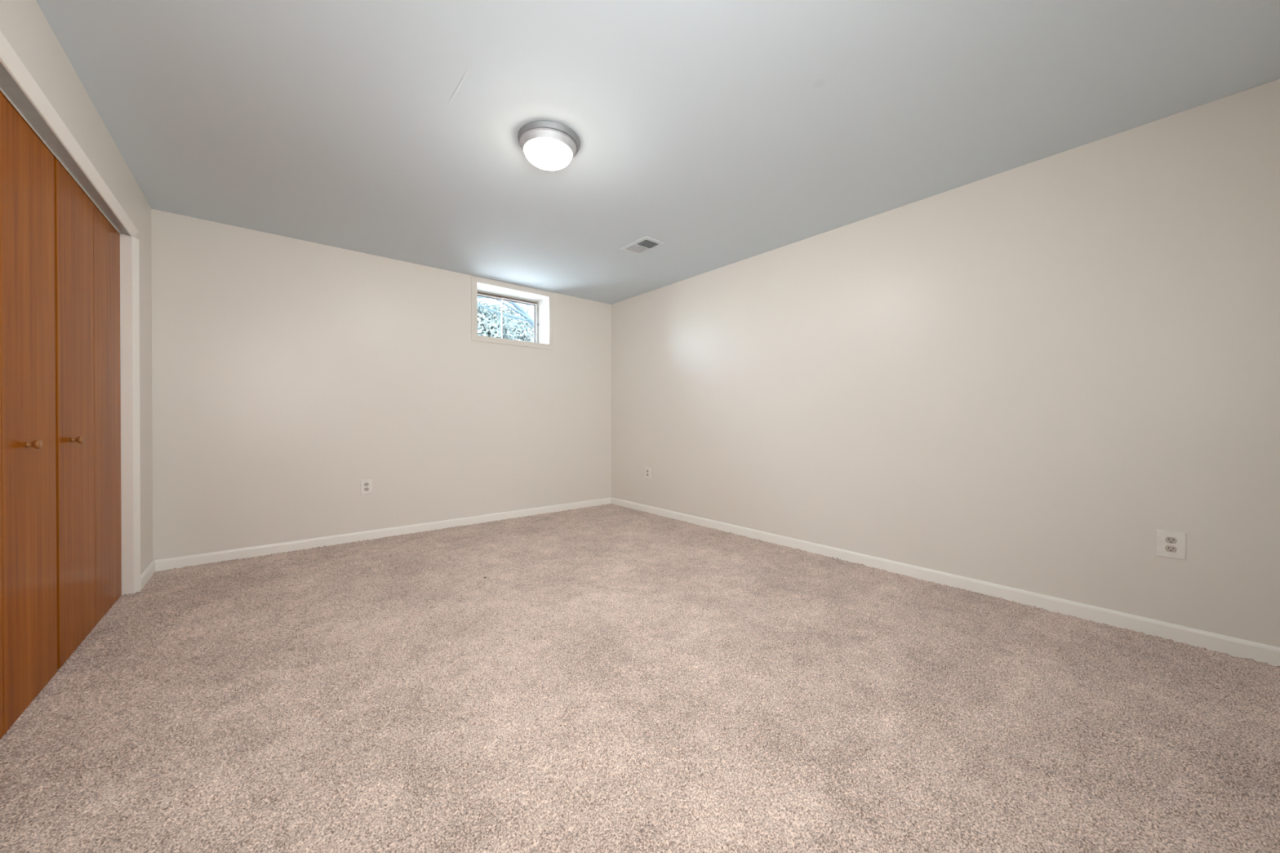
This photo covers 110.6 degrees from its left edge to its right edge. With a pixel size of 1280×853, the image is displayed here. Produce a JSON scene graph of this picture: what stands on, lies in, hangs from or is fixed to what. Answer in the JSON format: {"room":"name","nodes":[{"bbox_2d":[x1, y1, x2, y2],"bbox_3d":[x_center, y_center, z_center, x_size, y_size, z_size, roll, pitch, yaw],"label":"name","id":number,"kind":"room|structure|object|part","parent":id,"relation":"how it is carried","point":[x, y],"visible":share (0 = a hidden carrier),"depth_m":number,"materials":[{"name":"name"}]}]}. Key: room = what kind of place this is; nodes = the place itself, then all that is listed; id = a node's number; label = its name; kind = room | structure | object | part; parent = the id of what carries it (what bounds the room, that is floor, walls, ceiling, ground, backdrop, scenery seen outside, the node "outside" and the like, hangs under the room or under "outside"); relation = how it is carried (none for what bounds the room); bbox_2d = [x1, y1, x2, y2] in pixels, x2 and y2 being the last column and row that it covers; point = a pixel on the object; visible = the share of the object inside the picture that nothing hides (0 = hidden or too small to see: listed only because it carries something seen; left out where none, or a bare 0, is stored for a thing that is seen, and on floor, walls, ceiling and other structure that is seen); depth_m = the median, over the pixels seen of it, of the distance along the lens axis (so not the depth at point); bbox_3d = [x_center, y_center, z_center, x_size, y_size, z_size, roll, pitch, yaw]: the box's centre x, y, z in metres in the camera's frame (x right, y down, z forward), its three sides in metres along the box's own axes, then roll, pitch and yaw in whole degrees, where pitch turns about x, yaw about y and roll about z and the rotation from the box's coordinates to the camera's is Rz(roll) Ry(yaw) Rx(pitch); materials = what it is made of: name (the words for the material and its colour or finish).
{"room":"empty basement room","nodes":[
{"label":"empty basement room","id":0,"kind":"room"},
{"bbox_2d":[0,0,152,574],"bbox_3d":[-1.680,-0.181,1.018,0.127,2.400,4.862,-1,1,-40],"label":"wall","id":1,"kind":"structure","parent":0,"point":[24,24],"depth_m":2.00,"materials":[{"name":"paint"}]},
{"bbox_2d":[0,59,131,235],"bbox_3d":[-2.260,-1.053,1.744,0.041,0.037,1.936,-1,1,-40],"label":"closet track","id":2,"kind":"object","parent":1,"relation":"attached to","point":[10,87],"visible":1,"depth_m":1.63,"materials":[{"name":"metal"}]},
{"bbox_2d":[0,90,57,739],"bbox_3d":[-1.969,-0.047,1.360,0.069,2.022,0.947,-1,1,-40],"label":"door","id":3,"kind":"structure","parent":2,"relation":"hanging from","point":[28,446],"depth_m":1.51,"materials":[{"name":"brown wood"}]},
{"bbox_3d":[-1.831,-0.045,1.176,0.044,2.022,0.488,-1,1,-40],"label":"panel","id":4,"kind":"part","parent":3,"relation":"part of","materials":[{"name":"brown wood"}]},
{"bbox_3d":[-2.082,0.061,1.524,0.032,0.033,0.033,-1,1,-40],"label":"knob","id":5,"kind":"part","parent":3,"relation":"part of","materials":[{"name":"brown wood"}]},
{"bbox_2d":[53,155,121,669],"bbox_3d":[-2.599,-0.058,2.111,0.069,2.022,0.964,-1,1,-40],"label":"door","id":6,"kind":"structure","parent":2,"relation":"hanging from","point":[87,246],"depth_m":2.02,"materials":[{"name":"brown wood"}]},
{"bbox_3d":[-2.450,-0.055,1.915,0.044,2.022,0.471,-1,1,-40],"label":"panel","id":7,"kind":"part","parent":6,"relation":"part of","materials":[{"name":"brown wood"}]},
{"bbox_3d":[-2.373,0.056,1.872,0.032,0.033,0.033,-1,1,-40],"label":"knob","id":8,"kind":"part","parent":6,"relation":"part of","materials":[{"name":"brown wood"}]},
{"bbox_3d":[-2.761,-0.060,2.286,0.044,2.022,0.488,-1,1,-40],"label":"panel","id":9,"kind":"part","parent":6,"relation":"part of","materials":[{"name":"brown wood"}]},
{"bbox_2d":[0,30,138,235],"bbox_3d":[-2.238,-1.086,1.764,0.026,0.044,2.031,-1,1,-40],"label":"trim","id":10,"kind":"structure","parent":1,"relation":"attached to","point":[8,56],"depth_m":1.58,"materials":[{"name":"paint"}]},
{"bbox_2d":[120,233,133,595],"bbox_3d":[-2.926,-0.067,2.482,0.135,2.053,0.021,-1,1,-40],"label":"door frame","id":11,"kind":"structure","parent":1,"relation":"attached to","point":[126,241],"depth_m":2.50,"materials":[{"name":"paint"}]},
{"bbox_2d":[132,236,140,593],"bbox_3d":[-2.882,-0.058,2.535,0.028,2.033,0.052,0,1,-25],"label":"trim","id":12,"kind":"structure","parent":1,"relation":"attached to","point":[135,268],"depth_m":2.54,"materials":[{"name":"paint"}]},
{"bbox_2d":[140,560,155,590],"bbox_3d":[-3.028,0.915,2.725,0.013,0.083,0.412,-1,1,-40],"label":"baseboard","id":13,"kind":"structure","parent":1,"relation":"attached to","point":[149,571],"depth_m":2.71,"materials":[{"name":"paint"}]},
{"bbox_2d":[151,208,611,561],"bbox_3d":[-2.169,-0.221,3.878,4.561,2.400,0.250,-1,1,-40],"label":"wall","id":14,"kind":"structure","parent":0,"point":[288,374],"depth_m":3.53,"materials":[{"name":"paint"}]},
{"bbox_2d":[360,479,372,494],"bbox_3d":[-2.252,0.496,3.651,0.086,0.121,0.008,-1,1,-40],"label":"wall outlet","id":15,"kind":"object","parent":14,"relation":"attached to","point":[366,485],"visible":1,"depth_m":3.65,"materials":[{"name":"plastic"}]},
{"bbox_2d":[155,497,610,571],"bbox_3d":[-1.754,0.897,4.070,3.673,0.083,0.012,-1,1,-40],"label":"baseboard","id":16,"kind":"structure","parent":14,"relation":"attached to","point":[164,564],"depth_m":3.57,"materials":[{"name":"paint"}]},
{"bbox_2d":[471,275,553,350],"bbox_3d":[-1.351,-1.122,4.572,0.868,0.607,0.309,-1,1,-40],"label":"window","id":17,"kind":"structure","parent":14,"relation":"in","point":[542,301],"depth_m":4.60,"materials":[{"name":"paint"}]},
{"bbox_3d":[-1.581,-1.115,4.545,0.348,0.461,0.012,-1,1,-40],"label":"sash","id":18,"kind":"part","parent":17,"relation":"part of","materials":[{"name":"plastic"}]},
{"bbox_3d":[-1.430,-1.123,4.667,0.761,0.500,0.062,-1,1,-40],"label":"frame","id":19,"kind":"part","parent":17,"relation":"part of","materials":[{"name":"white plastic"}]},
{"bbox_3d":[-1.295,-1.118,4.766,0.394,0.461,0.012,-1,1,-40],"label":"sash","id":20,"kind":"part","parent":17,"relation":"part of","materials":[{"name":"glass"}]},
{"bbox_2d":[0,503,1279,852],"bbox_3d":[-0.316,0.955,2.275,3.824,0.018,4.636,-1,1,-40],"label":"floor","id":21,"kind":"structure","parent":0,"point":[616,678],"depth_m":1.51,"materials":[{"name":"carpet"}]},
{"bbox_2d":[35,0,1279,304],"bbox_3d":[-0.552,-1.471,2.088,4.761,0.150,5.082,-1,1,-40],"label":"ceiling","id":22,"kind":"structure","parent":0,"point":[721,133],"depth_m":1.93,"materials":[{"name":"paint"}]},
{"bbox_2d":[517,120,580,166],"bbox_3d":[-0.442,-1.341,2.168,0.300,0.112,0.300,-1,1,-40],"label":"ceiling light","id":23,"kind":"object","parent":22,"relation":"attached to","point":[544,142],"visible":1,"depth_m":2.13,"materials":[{"name":"silver metal"}]},
{"bbox_2d":[621,235,664,254],"bbox_3d":[0.018,-1.406,3.473,0.192,0.018,0.314,-1,1,-40],"label":"ceiling vent","id":24,"kind":"object","parent":22,"relation":"in","point":[645,244],"visible":1,"depth_m":3.46,"materials":[{"name":"metal"}]},
{"bbox_2d":[611,79,1279,647],"bbox_3d":[1.182,-0.215,3.547,0.150,2.400,5.062,-1,1,-40],"label":"wall","id":25,"kind":"structure","parent":0,"point":[1020,377],"depth_m":2.39,"materials":[{"name":"paint"}]},
{"bbox_2d":[644,466,650,479],"bbox_3d":[0.082,0.497,4.747,0.008,0.121,0.086,-1,1,-40],"label":"wall outlet","id":26,"kind":"object","parent":25,"relation":"attached to","point":[647,470],"visible":1,"depth_m":4.74,"materials":[{"name":"plastic"}]},
{"bbox_2d":[610,497,1279,666],"bbox_3d":[1.136,0.906,3.491,0.012,0.083,4.612,-1,1,-40],"label":"baseboard","id":27,"kind":"structure","parent":25,"relation":"attached to","point":[1231,646],"depth_m":2.38,"materials":[{"name":"paint"}]},
{"bbox_2d":[1155,528,1186,559],"bbox_3d":[2.388,0.531,1.995,0.008,0.121,0.086,-1,1,-40],"label":"wall outlet","id":28,"kind":"object","parent":25,"relation":"attached to","point":[1170,544],"visible":1,"depth_m":1.99,"materials":[{"name":"plastic"}]},
{"bbox_2d":[1164,545,1177,552],"bbox_3d":[2.387,0.550,1.994,0.005,0.028,0.034,-1,1,-40],"label":"receptacle","id":29,"kind":"object","parent":28,"relation":"attached to","point":[1168,548],"depth_m":1.99,"materials":[{"name":"plastic"}]},
{"bbox_2d":[1164,537,1177,543],"bbox_3d":[2.387,0.511,1.993,0.005,0.028,0.034,-1,1,-40],"label":"receptacle","id":30,"kind":"object","parent":28,"relation":"attached to","point":[1167,540],"depth_m":1.99,"materials":[{"name":"plastic"}]},
{"label":"outside","id":31,"kind":"structure","parent":0,"visible":0},
{"bbox_3d":[-6.727,-0.592,14.249,24.000,0.350,21.505,-1,1,-40],"label":"ground","id":32,"kind":"structure","parent":31,"visible":0},
{"bbox_2d":[477,298,518,340],"bbox_3d":[-4.833,-2.228,13.123,2.687,3.158,1.546,-1,1,-40],"label":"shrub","id":33,"kind":"object","parent":32,"relation":"on","point":[482,311],"visible":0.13,"depth_m":13.04,"materials":[{"name":"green plant"}]},
{"bbox_2d":[477,296,533,336],"bbox_3d":[-2.227,-2.678,10.157,4.083,4.175,1.907,-1,1,-40],"label":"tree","id":34,"kind":"object","parent":32,"relation":"on","point":[517,308],"visible":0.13,"depth_m":9.50,"materials":[{"name":"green plant"}]},
{"bbox_2d":[490,302,533,342],"bbox_3d":[-4.949,-2.626,16.289,3.310,3.867,1.556,-1,1,-40],"label":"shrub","id":35,"kind":"object","parent":32,"relation":"on","point":[521,336],"visible":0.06,"depth_m":16.31,"materials":[{"name":"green plant"}]}
]}

